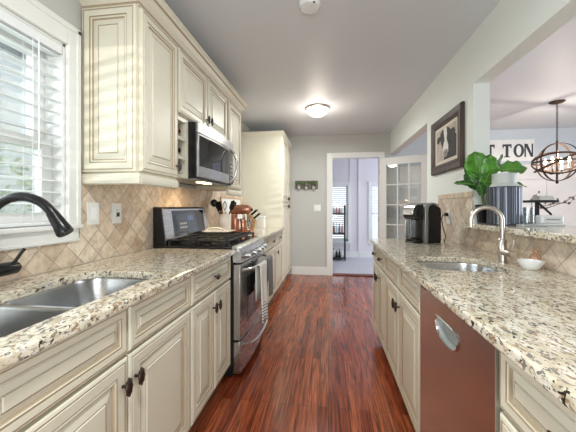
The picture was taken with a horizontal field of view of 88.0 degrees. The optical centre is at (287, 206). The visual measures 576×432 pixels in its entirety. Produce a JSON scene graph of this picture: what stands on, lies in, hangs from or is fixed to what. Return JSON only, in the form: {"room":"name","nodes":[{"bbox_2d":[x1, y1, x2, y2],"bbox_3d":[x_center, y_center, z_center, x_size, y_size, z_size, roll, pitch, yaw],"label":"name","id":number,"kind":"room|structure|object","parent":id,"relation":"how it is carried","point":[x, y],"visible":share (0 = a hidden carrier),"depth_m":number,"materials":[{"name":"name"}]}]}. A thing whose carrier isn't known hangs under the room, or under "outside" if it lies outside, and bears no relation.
{"room":"kitchen","nodes":[
{"label":"kitchen","id":0,"kind":"room"},
{"bbox_2d":[0,0,251,282],"bbox_3d":[-1.140,-0.030,1.492,0.149,2.460,8.150,0,0,8],"label":"wall","id":1,"kind":"structure","parent":0,"point":[103,240],"depth_m":1.71,"materials":[{"name":"stone"}]},
{"bbox_2d":[0,0,83,250],"bbox_3d":[-1.242,-0.359,0.646,0.175,1.059,1.777,0,0,8],"label":"window","id":2,"kind":"structure","parent":1,"relation":"in","point":[34,12],"depth_m":1.39,"materials":[{"name":"white paint"}]},
{"bbox_2d":[0,9,61,227],"bbox_3d":[-1.215,-0.344,0.637,0.067,0.856,1.603,0,0,8],"label":"window blind","id":3,"kind":"object","parent":2,"relation":"attached to","point":[10,24],"visible":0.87,"depth_m":1.29,"materials":[{"name":"white plastic"}]},
{"bbox_2d":[87,202,98,224],"bbox_3d":[-1.045,0.035,1.601,0.009,0.120,0.080,0,0,8],"label":"light switch","id":4,"kind":"object","parent":1,"relation":"attached to","point":[92,207],"visible":1,"depth_m":1.59,"materials":[{"name":"white paint"}]},
{"bbox_2d":[111,203,120,223],"bbox_3d":[-1.017,0.038,1.777,0.018,0.120,0.080,0,0,8],"label":"wall outlet","id":5,"kind":"object","parent":1,"relation":"attached to","point":[115,207],"visible":1,"depth_m":1.77,"materials":[{"name":"white paint"}]},
{"bbox_2d":[115,208,118,218],"bbox_3d":[-1.019,0.038,1.778,0.003,0.068,0.034,0,0,8],"label":"socket","id":6,"kind":"object","parent":5,"relation":"attached to","point":[116,209],"depth_m":1.77,"materials":[{"name":"white plastic"}]},
{"bbox_2d":[82,3,181,188],"bbox_3d":[-0.862,-0.578,1.702,0.362,0.924,0.396,0,0,8],"label":"upper cabinet","id":7,"kind":"object","parent":1,"relation":"attached to","point":[130,64],"visible":0.99,"depth_m":1.52,"materials":[{"name":"beige wood"}]},
{"bbox_2d":[79,0,246,112],"bbox_3d":[-0.761,-1.074,2.391,0.375,0.108,1.879,0,0,8],"label":"trim","id":8,"kind":"structure","parent":1,"relation":"attached to","point":[159,11],"depth_m":1.89,"materials":[{"name":"beige paint"}]},
{"bbox_2d":[176,115,187,178],"bbox_3d":[-0.851,-0.394,1.991,0.305,0.398,0.172,0,0,8],"label":"wine cubby","id":9,"kind":"object","parent":1,"relation":"attached to","point":[182,123],"visible":0.14,"depth_m":2.03,"materials":[{"name":"beige paint"}]},
{"bbox_2d":[178,47,226,138],"bbox_3d":[-0.773,-0.818,2.354,0.362,0.445,0.916,0,0,8],"label":"upper cabinet","id":10,"kind":"object","parent":1,"relation":"attached to","point":[199,99],"visible":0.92,"depth_m":2.17,"materials":[{"name":"beige wood"}]},
{"bbox_2d":[176,122,237,185],"bbox_3d":[-0.696,-0.390,2.448,0.470,0.400,0.760,0,0,8],"label":"microwave","id":11,"kind":"object","parent":10,"relation":"attached to","point":[210,154],"visible":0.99,"depth_m":2.23,"materials":[{"name":"silver metal"}]},
{"bbox_2d":[196,100,241,195],"bbox_3d":[-0.678,-0.578,3.054,0.362,0.924,0.410,0,0,8],"label":"upper cabinet","id":12,"kind":"object","parent":1,"relation":"attached to","point":[233,115],"visible":0.34,"depth_m":3.00,"materials":[{"name":"beige wood"}]},
{"bbox_2d":[188,274,414,431],"bbox_3d":[1.927,1.225,1.015,6.355,0.050,8.030,0,0,8],"label":"floor","id":13,"kind":"structure","parent":0,"point":[319,362],"depth_m":2.15,"materials":[{"name":"red wood"}]},
{"bbox_2d":[0,276,190,431],"bbox_3d":[-0.809,0.762,1.042,0.621,0.875,0.916,0,0,8],"label":"base cabinet","id":14,"kind":"object","parent":13,"relation":"on","point":[128,371],"visible":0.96,"depth_m":0.94,"materials":[{"name":"beige wood"}]},
{"bbox_2d":[188,256,230,426],"bbox_3d":[-0.707,0.762,1.797,0.621,0.875,0.597,0,0,8],"label":"base cabinet","id":15,"kind":"object","parent":13,"relation":"on","point":[210,309],"visible":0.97,"depth_m":1.69,"materials":[{"name":"beige wood"}]},
{"bbox_2d":[0,248,235,371],"bbox_3d":[-0.832,0.308,0.890,0.620,0.031,2.440,0,0,8],"label":"countertop","id":16,"kind":"structure","parent":15,"relation":"on","point":[162,268],"depth_m":1.13,"materials":[{"name":"stone"}]},
{"bbox_2d":[0,192,73,276],"bbox_3d":[-0.893,0.121,1.040,0.335,0.343,0.161,0,0,8],"label":"kitchen faucet","id":17,"kind":"object","parent":16,"relation":"on","point":[61,227],"visible":1,"depth_m":1.00,"materials":[{"name":"black metal"}]},
{"bbox_2d":[0,278,146,337],"bbox_3d":[-0.782,0.424,0.977,0.381,0.201,0.769,0,0,8],"label":"sink","id":18,"kind":"object","parent":16,"relation":"in","point":[16,315],"visible":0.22,"depth_m":1.15,"materials":[{"name":"silver metal"}]},
{"bbox_2d":[153,207,268,376],"bbox_3d":[-0.558,0.600,2.473,0.734,1.200,0.764,0,0,8],"label":"gas range","id":19,"kind":"object","parent":13,"relation":"on","point":[173,227],"visible":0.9,"depth_m":2.19,"materials":[{"name":"silver metal"}]},
{"bbox_2d":[153,236,255,248],"bbox_3d":[-0.630,0.283,2.482,0.588,0.016,0.764,0,0,8],"label":"cooktop","id":20,"kind":"object","parent":19,"relation":"in","point":[172,244],"depth_m":2.14,"materials":[{"name":"black metal"}]},
{"bbox_2d":[201,227,234,233],"bbox_3d":[-0.633,0.205,2.730,0.270,0.057,0.240,0,0,8],"label":"serving tray","id":21,"kind":"object","parent":19,"relation":"on","point":[214,229],"visible":1,"depth_m":2.63,"materials":[{"name":"white ceramic"}]},
{"bbox_2d":[255,260,267,324],"bbox_3d":[-0.192,0.651,2.297,0.067,0.450,0.220,0,0,8],"label":"dish towel","id":22,"kind":"object","parent":19,"relation":"hanging from","point":[261,271],"visible":1,"depth_m":2.28,"materials":[{"name":"white fabric"}]},
{"bbox_2d":[265,255,272,296],"bbox_3d":[-0.158,0.586,2.550,0.058,0.320,0.232,0,0,5],"label":"dish towel","id":23,"kind":"object","parent":19,"relation":"hanging from","point":[269,258],"visible":0.88,"depth_m":2.54,"materials":[{"name":"grey fabric"}]},
{"bbox_2d":[263,238,267,299],"bbox_3d":[-0.528,0.762,3.116,0.621,0.875,0.500,0,0,8],"label":"base cabinet","id":24,"kind":"object","parent":13,"relation":"on","point":[266,239],"visible":0.12,"depth_m":3.26,"materials":[{"name":"beige wood"}]},
{"bbox_2d":[242,131,291,287],"bbox_3d":[-0.294,0.049,4.838,0.642,2.301,1.016,0,0,8],"label":"pantry cabinet","id":25,"kind":"object","parent":13,"relation":"on","point":[266,155],"visible":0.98,"depth_m":4.38,"materials":[{"name":"beige paint"}]},
{"bbox_2d":[267,234,275,302],"bbox_3d":[-0.460,0.762,3.616,0.621,0.875,0.500,0,0,8],"label":"base cabinet","id":26,"kind":"object","parent":13,"relation":"on","point":[272,239],"visible":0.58,"depth_m":3.64,"materials":[{"name":"beige wood"}]},
{"bbox_2d":[275,231,281,289],"bbox_3d":[-0.392,0.762,4.115,0.621,0.875,0.500,0,0,8],"label":"base cabinet","id":27,"kind":"object","parent":13,"relation":"on","point":[278,245],"visible":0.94,"depth_m":4.03,"materials":[{"name":"beige wood"}]},
{"bbox_2d":[248,227,283,238],"bbox_3d":[-0.462,0.308,3.613,0.620,0.031,1.516,0,0,8],"label":"countertop","id":28,"kind":"structure","parent":27,"relation":"on","point":[266,232],"depth_m":3.56,"materials":[{"name":"stone"}]},
{"bbox_2d":[220,197,242,227],"bbox_3d":[-0.708,0.086,3.871,0.078,0.412,0.790,0,0,8],"label":"framed board","id":29,"kind":"object","parent":28,"relation":"on","point":[227,200],"visible":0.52,"depth_m":3.71,"materials":[{"name":"white wood"}]},
{"bbox_2d":[231,204,252,231],"bbox_3d":[-0.560,0.130,3.578,0.278,0.324,0.166,0,0,8],"label":"stand mixer","id":30,"kind":"object","parent":28,"relation":"on","point":[239,209],"visible":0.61,"depth_m":3.54,"materials":[{"name":"orange metal"}]},
{"bbox_2d":[239,218,251,228],"bbox_3d":[-0.508,0.200,3.571,0.147,0.125,0.166,0,0,8],"label":"bowl","id":31,"kind":"object","parent":30,"relation":"on","point":[250,219],"depth_m":3.54,"materials":[{"name":"silver metal"}]},
{"bbox_2d":[240,218,245,231],"bbox_3d":[-0.500,0.208,3.338,0.066,0.168,0.065,0,0,8],"label":"canister","id":32,"kind":"object","parent":28,"relation":"on","point":[242,222],"visible":0.86,"depth_m":3.31,"materials":[{"name":"orange metal"}]},
{"bbox_2d":[244,213,256,229],"bbox_3d":[-0.484,0.181,3.830,0.149,0.223,0.100,0,0,8],"label":"knife block","id":33,"kind":"object","parent":28,"relation":"on","point":[253,222],"visible":0.51,"depth_m":3.78,"materials":[{"name":"beige wood"}]},
{"bbox_2d":[257,216,265,227],"bbox_3d":[-0.372,0.208,4.168,0.116,0.168,0.106,0,0,8],"label":"canister","id":34,"kind":"object","parent":28,"relation":"on","point":[261,220],"visible":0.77,"depth_m":4.12,"materials":[{"name":"white ceramic"}]},
{"bbox_3d":[-0.611,0.283,3.151,0.320,0.018,0.400,0,0,8],"label":"cutting board","id":35,"kind":"object","parent":28,"relation":"on","visible":0},
{"bbox_2d":[219,214,230,229],"bbox_3d":[-0.668,0.174,3.179,0.128,0.200,0.127,0,0,8],"label":"utensil crock","id":36,"kind":"object","parent":35,"relation":"on","point":[225,219],"visible":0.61,"depth_m":3.13,"materials":[{"name":"white ceramic"}]},
{"bbox_2d":[210,199,220,213],"bbox_3d":[-0.720,0.090,3.154,0.202,0.343,0.061,0,0,-4],"label":"ladle","id":37,"kind":"object","parent":36,"relation":"in","point":[213,202],"visible":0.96,"depth_m":3.13,"materials":[{"name":"black plastic"}]},
{"bbox_2d":[210,199,217,206],"bbox_3d":[-0.781,-0.042,3.149,0.080,0.080,0.058,0,0,8],"label":"bowl","id":38,"kind":"object","parent":37,"relation":"on","point":[213,202],"depth_m":3.13,"materials":[{"name":"black plastic"}]},
{"bbox_2d":[217,201,221,213],"bbox_3d":[-0.704,0.099,3.167,0.135,0.323,0.033,0,0,-21],"label":"spatula","id":39,"kind":"object","parent":36,"relation":"in","point":[219,206],"visible":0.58,"depth_m":3.16,"materials":[{"name":"black plastic"}]},
{"bbox_2d":[232,217,238,231],"bbox_3d":[-0.578,0.190,3.283,0.066,0.168,0.065,0,0,8],"label":"canister","id":40,"kind":"object","parent":35,"relation":"on","point":[235,220],"visible":0.97,"depth_m":3.25,"materials":[{"name":"orange metal"}]},
{"bbox_2d":[372,245,386,351],"bbox_3d":[1.043,0.762,2.450,0.649,0.875,0.582,0,0,8],"label":"base cabinet","id":41,"kind":"object","parent":13,"relation":"on","point":[379,273],"visible":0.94,"depth_m":2.44,"materials":[{"name":"beige wood"}]},
{"bbox_2d":[385,255,419,431],"bbox_3d":[0.946,0.762,1.735,0.649,0.875,0.852,0,0,8],"label":"base cabinet","id":42,"kind":"object","parent":13,"relation":"on","point":[402,292],"visible":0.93,"depth_m":1.64,"materials":[{"name":"beige wood"}]},
{"bbox_2d":[369,238,575,414],"bbox_3d":[0.860,0.308,1.109,0.652,0.031,3.330,0,0,8],"label":"countertop","id":43,"kind":"structure","parent":42,"relation":"on","point":[529,316],"depth_m":0.91,"materials":[{"name":"stone"}]},
{"bbox_2d":[403,203,440,243],"bbox_3d":[1.101,0.129,2.471,0.253,0.327,0.184,0,0,-14],"label":"coffee maker","id":44,"kind":"object","parent":43,"relation":"on","point":[425,218],"visible":1,"depth_m":2.40,"materials":[{"name":"black plastic"}]},
{"bbox_2d":[406,238,422,241],"bbox_3d":[1.039,0.271,2.456,0.062,0.020,0.138,0,0,-14],"label":"drip tray","id":45,"kind":"object","parent":44,"relation":"on","point":[407,239],"depth_m":2.42,"materials":[{"name":"black plastic"}]},
{"bbox_2d":[441,213,447,240],"bbox_3d":[1.343,0.171,2.559,0.106,0.241,0.046,0,0,-44],"label":"power cord","id":46,"kind":"object","parent":43,"relation":"on","point":[444,214],"visible":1,"depth_m":2.56,"materials":[{"name":"black plastic"}]},
{"bbox_2d":[417,262,500,271],"bbox_3d":[0.880,0.409,1.553,0.409,0.171,0.409,0,0,8],"label":"prep sink","id":47,"kind":"object","parent":43,"relation":"in","point":[450,266],"visible":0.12,"depth_m":1.73,"materials":[{"name":"silver metal"}]},
{"bbox_2d":[468,205,515,263],"bbox_3d":[1.058,0.141,1.546,0.184,0.302,0.129,0,0,8],"label":"bar faucet","id":48,"kind":"object","parent":43,"relation":"on","point":[503,253],"visible":1,"depth_m":1.56,"materials":[{"name":"silver metal"}]},
{"bbox_2d":[516,259,544,269],"bbox_3d":[1.139,0.272,1.399,0.106,0.041,0.106,0,0,8],"label":"bowl","id":49,"kind":"object","parent":43,"relation":"on","point":[528,264],"visible":1,"depth_m":1.38,"materials":[{"name":"white ceramic"}]},
{"bbox_2d":[529,249,540,259],"bbox_3d":[1.203,0.250,1.451,0.046,0.086,0.046,0,0,8],"label":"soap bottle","id":50,"kind":"object","parent":43,"relation":"on","point":[534,255],"visible":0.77,"depth_m":1.44,"materials":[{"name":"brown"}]},
{"bbox_2d":[420,284,503,431],"bbox_3d":[0.845,0.764,1.003,0.595,0.872,0.610,0,0,8],"label":"dishwasher","id":51,"kind":"object","parent":13,"relation":"on","point":[460,369],"visible":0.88,"depth_m":0.99,"materials":[{"name":"brown metal"}]},
{"bbox_2d":[500,352,575,431],"bbox_3d":[0.774,0.762,0.468,0.649,0.875,0.454,0,0,8],"label":"base cabinet","id":52,"kind":"object","parent":13,"relation":"on","point":[526,405],"visible":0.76,"depth_m":0.63,"materials":[{"name":"beige wood"}]},
{"bbox_2d":[333,257,373,273],"bbox_3d":[2.330,1.223,6.193,6.950,0.054,2.100,0,0,8],"label":"floor","id":53,"kind":"structure","parent":0,"point":[352,265],"depth_m":6.09,"materials":[{"name":"grey carpet"}]},
{"bbox_2d":[333,205,345,260],"bbox_3d":[0.987,0.578,6.799,0.629,1.236,0.351,0,0,8],"label":"rack","id":54,"kind":"object","parent":53,"relation":"on","point":[344,213],"visible":0.51,"depth_m":6.62,"materials":[{"name":"black metal"}]},
{"bbox_2d":[333,158,377,251],"bbox_3d":[2.445,-0.030,7.035,6.950,2.460,0.100,0,0,8],"label":"wall","id":55,"kind":"structure","parent":0,"point":[341,167],"depth_m":7.09,"materials":[{"name":"white paint"}]},
{"bbox_2d":[333,182,350,243],"bbox_3d":[1.148,0.140,7.181,0.700,1.480,0.100,0,0,8],"label":"window","id":56,"kind":"structure","parent":55,"relation":"in","point":[335,241],"depth_m":7.10,"materials":[{"name":"white paint"}]},
{"bbox_2d":[333,184,347,238],"bbox_3d":[1.146,0.115,7.170,0.576,1.308,0.042,0,0,8],"label":"window blind","id":57,"kind":"object","parent":56,"relation":"attached to","point":[339,185],"visible":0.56,"depth_m":7.15,"materials":[{"name":"white plastic"}]},
{"bbox_2d":[335,251,372,257],"bbox_3d":[2.412,1.128,6.979,6.900,0.136,0.018,0,0,8],"label":"baseboard","id":58,"kind":"structure","parent":55,"relation":"attached to","point":[348,253],"depth_m":7.08,"materials":[{"name":"white paint"}]},
{"bbox_2d":[350,159,359,256],"bbox_3d":[1.585,-0.032,7.091,0.230,2.456,0.020,0,0,8],"label":"trim","id":59,"kind":"structure","parent":55,"relation":"attached to","point":[350,159],"depth_m":7.07,"materials":[{"name":"white wood"}]},
{"bbox_2d":[368,182,377,243],"bbox_3d":[2.265,0.140,7.029,0.725,1.480,0.100,0,0,8],"label":"window","id":60,"kind":"structure","parent":55,"relation":"in","point":[369,183],"depth_m":7.04,"materials":[{"name":"white paint"}]},
{"bbox_2d":[371,184,377,237],"bbox_3d":[2.263,0.115,7.018,0.601,1.308,0.042,0,0,8],"label":"window blind","id":61,"kind":"object","parent":60,"relation":"attached to","point":[372,185],"visible":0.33,"depth_m":7.05,"materials":[{"name":"white plastic"}]},
{"bbox_2d":[164,0,575,136],"bbox_3d":[1.935,-1.310,1.074,6.355,0.100,8.150,0,0,8],"label":"ceiling","id":62,"kind":"structure","parent":0,"point":[370,62],"depth_m":2.56,"materials":[{"name":"white paint"}]},
{"bbox_2d":[299,0,320,13],"bbox_3d":[0.133,-1.237,1.829,0.136,0.046,0.136,0,0,8],"label":"smoke detector","id":63,"kind":"object","parent":62,"relation":"attached to","point":[306,6],"visible":1,"depth_m":1.81,"materials":[{"name":"white plastic"}]},
{"bbox_2d":[305,104,329,116],"bbox_3d":[0.373,-1.200,3.784,0.308,0.119,0.308,0,0,8],"label":"ceiling light","id":64,"kind":"object","parent":62,"relation":"attached to","point":[314,110],"visible":1,"depth_m":3.69,"materials":[{"name":"white glass"}]},
{"bbox_2d":[531,99,575,183],"bbox_3d":[3.214,-0.769,3.560,0.486,0.981,0.486,0,0,8],"label":"chandelier","id":65,"kind":"object","parent":62,"relation":"hanging from","point":[542,154],"visible":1,"depth_m":3.55,"materials":[{"name":"brown metal"}]},
{"bbox_2d":[288,127,575,273],"bbox_3d":[2.545,-0.030,5.043,6.215,2.460,0.120,0,0,8],"label":"wall","id":66,"kind":"structure","parent":0,"point":[308,153],"depth_m":5.24,"materials":[{"name":"grey paint"}]},
{"bbox_2d":[295,180,317,188],"bbox_3d":[0.321,-0.389,5.239,0.409,0.153,0.088,0,0,8],"label":"wall planter","id":67,"kind":"object","parent":66,"relation":"attached to","point":[313,184],"visible":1,"depth_m":5.24,"materials":[{"name":"brown wood"}]},
{"bbox_2d":[292,266,326,274],"bbox_3d":[0.373,1.130,5.270,0.619,0.140,0.016,0,0,8],"label":"baseboard","id":68,"kind":"structure","parent":66,"relation":"attached to","point":[295,270],"depth_m":5.26,"materials":[{"name":"white paint"}]},
{"bbox_2d":[314,205,320,211],"bbox_3d":[0.517,0.020,5.252,0.120,0.120,0.010,0,0,8],"label":"light switch","id":69,"kind":"object","parent":66,"relation":"attached to","point":[317,208],"visible":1,"depth_m":5.25,"materials":[{"name":"white paint"}]},
{"bbox_2d":[332,273,372,276],"bbox_3d":[1.179,1.192,5.229,0.811,0.016,0.140,0,0,8],"label":"trim","id":70,"kind":"structure","parent":66,"relation":"attached to","point":[334,274],"depth_m":5.23,"materials":[{"name":"brown wood"}]},
{"bbox_2d":[327,152,384,275],"bbox_3d":[1.173,0.128,5.219,0.981,2.145,0.142,0,0,8],"label":"trim","id":71,"kind":"structure","parent":66,"relation":"attached to","point":[351,155],"depth_m":5.21,"materials":[{"name":"white paint"}]},
{"bbox_2d":[379,154,426,238],"bbox_3d":[1.857,0.179,4.839,0.768,2.018,0.112,0,0,34],"label":"door","id":72,"kind":"structure","parent":66,"relation":"in","point":[422,158],"depth_m":4.91,"materials":[{"name":"white paint"}]},
{"bbox_2d":[398,164,575,238],"bbox_3d":[3.685,0.186,4.820,3.685,1.743,0.013,0,0,8],"label":"panelling","id":73,"kind":"object","parent":66,"relation":"attached to","point":[566,188],"visible":0.09,"depth_m":4.77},
{"bbox_2d":[490,139,534,161],"bbox_3d":[3.514,-0.915,4.838,0.876,0.356,0.023,0,0,8],"label":"wall sign","id":74,"kind":"object","parent":66,"relation":"attached to","point":[512,150],"visible":0.82,"depth_m":4.81,"materials":[{"name":"white paint"}]},
{"bbox_2d":[475,205,485,222],"bbox_3d":[1.366,0.048,2.070,0.092,0.128,0.092,0,0,8],"label":"pot","id":75,"kind":"object","parent":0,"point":[481,215],"depth_m":2.04,"materials":[{"name":"black plastic"}]},
{"bbox_2d":[390,0,575,276],"bbox_3d":[1.251,-0.030,1.107,0.119,2.460,8.030,0,0,8],"label":"wall","id":76,"kind":"structure","parent":0,"point":[512,29],"depth_m":2.15,"materials":[{"name":"white paint"}]},
{"bbox_2d":[431,101,464,175],"bbox_3d":[1.391,-0.562,2.632,0.030,0.505,0.680,0,0,8],"label":"framed picture","id":77,"kind":"object","parent":76,"relation":"attached to","point":[448,132],"visible":0.99,"depth_m":2.55,"materials":[{"name":"brown wood"}]},
{"bbox_2d":[447,210,450,223],"bbox_3d":[1.386,0.085,2.577,0.008,0.120,0.080,0,0,8],"label":"wall outlet","id":78,"kind":"object","parent":76,"relation":"attached to","point":[448,211],"visible":0.97,"depth_m":2.55,"materials":[{"name":"white paint"}]},
{"bbox_2d":[438,191,472,203],"bbox_3d":[1.381,0.089,2.490,0.013,0.408,0.664,0,0,8],"label":"trim","id":79,"kind":"structure","parent":76,"relation":"attached to","point":[470,193],"depth_m":2.41,"materials":[{"name":"stone"}]},
{"bbox_2d":[461,222,575,243],"bbox_3d":[1.231,0.128,0.200,0.475,0.031,3.907,0,0,8],"label":"countertop","id":80,"kind":"structure","parent":76,"relation":"attached to","point":[566,233],"depth_m":1.48,"materials":[{"name":"stone"}]},
{"bbox_2d":[454,152,526,222],"bbox_3d":[1.379,-0.136,2.044,0.446,0.495,0.146,0,0,20],"label":"fig","id":81,"kind":"object","parent":80,"relation":"on","point":[479,168],"visible":0.94,"depth_m":2.03,"materials":[{"name":"green plant"}]},
{"bbox_2d":[486,173,522,224],"bbox_3d":[1.372,-0.050,1.892,0.187,0.322,0.187,0,0,8],"label":"storage jar","id":82,"kind":"object","parent":80,"relation":"on","point":[504,193],"visible":0.9,"depth_m":1.82,"materials":[{"name":"grey metal"}]},
{"bbox_2d":[516,224,535,226],"bbox_3d":[1.381,0.106,1.730,0.070,0.010,0.070,0,0,8],"label":"coaster","id":83,"kind":"object","parent":80,"relation":"on","point":[523,225],"visible":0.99,"depth_m":1.70,"materials":[{"name":"clear glass"}]},
{"bbox_2d":[525,207,528,222],"bbox_3d":[1.617,0.057,2.056,0.068,0.110,0.068,0,0,8],"label":"drinking glass","id":84,"kind":"object","parent":80,"relation":"on","point":[526,208],"visible":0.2,"depth_m":2.03,"materials":[{"name":"clear glass"}]},
{"bbox_2d":[523,207,534,223],"bbox_3d":[1.509,0.057,1.874,0.068,0.110,0.068,0,0,8],"label":"drinking glass","id":85,"kind":"object","parent":80,"relation":"on","point":[532,208],"visible":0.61,"depth_m":1.85,"materials":[{"name":"clear glass"}]},
{"bbox_2d":[523,200,558,223],"bbox_3d":[1.628,0.034,1.938,0.165,0.155,0.120,0,0,8],"label":"stand","id":86,"kind":"object","parent":80,"relation":"on","point":[537,202],"visible":0.54,"depth_m":1.93,"materials":[{"name":"black metal"}]},
{"bbox_2d":[531,195,554,199],"bbox_3d":[1.656,-0.059,1.935,0.090,0.030,0.100,0,0,8],"label":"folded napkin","id":87,"kind":"object","parent":86,"relation":"on","point":[551,197],"visible":0.94,"depth_m":1.90,"materials":[{"name":"white fabric"}]},
{"bbox_2d":[533,215,565,225],"bbox_3d":[1.583,0.081,1.806,0.145,0.062,0.075,0,0,8],"label":"butter dish","id":88,"kind":"object","parent":80,"relation":"on","point":[550,220],"visible":0.87,"depth_m":1.78,"materials":[{"name":"white ceramic"}]},
{"bbox_2d":[528,191,575,222],"bbox_3d":[1.757,0.001,1.990,0.266,0.220,0.068,0,0,41],"label":"vase","id":89,"kind":"object","parent":80,"relation":"on","point":[572,197],"visible":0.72,"depth_m":2.00,"materials":[{"name":"white ceramic"}]},
{"bbox_2d":[533,223,565,225],"bbox_3d":[1.583,0.105,1.806,0.145,0.012,0.075,0,0,8],"label":"tray","id":90,"kind":"object","parent":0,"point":[549,224],"depth_m":1.77,"materials":[{"name":"white ceramic"}]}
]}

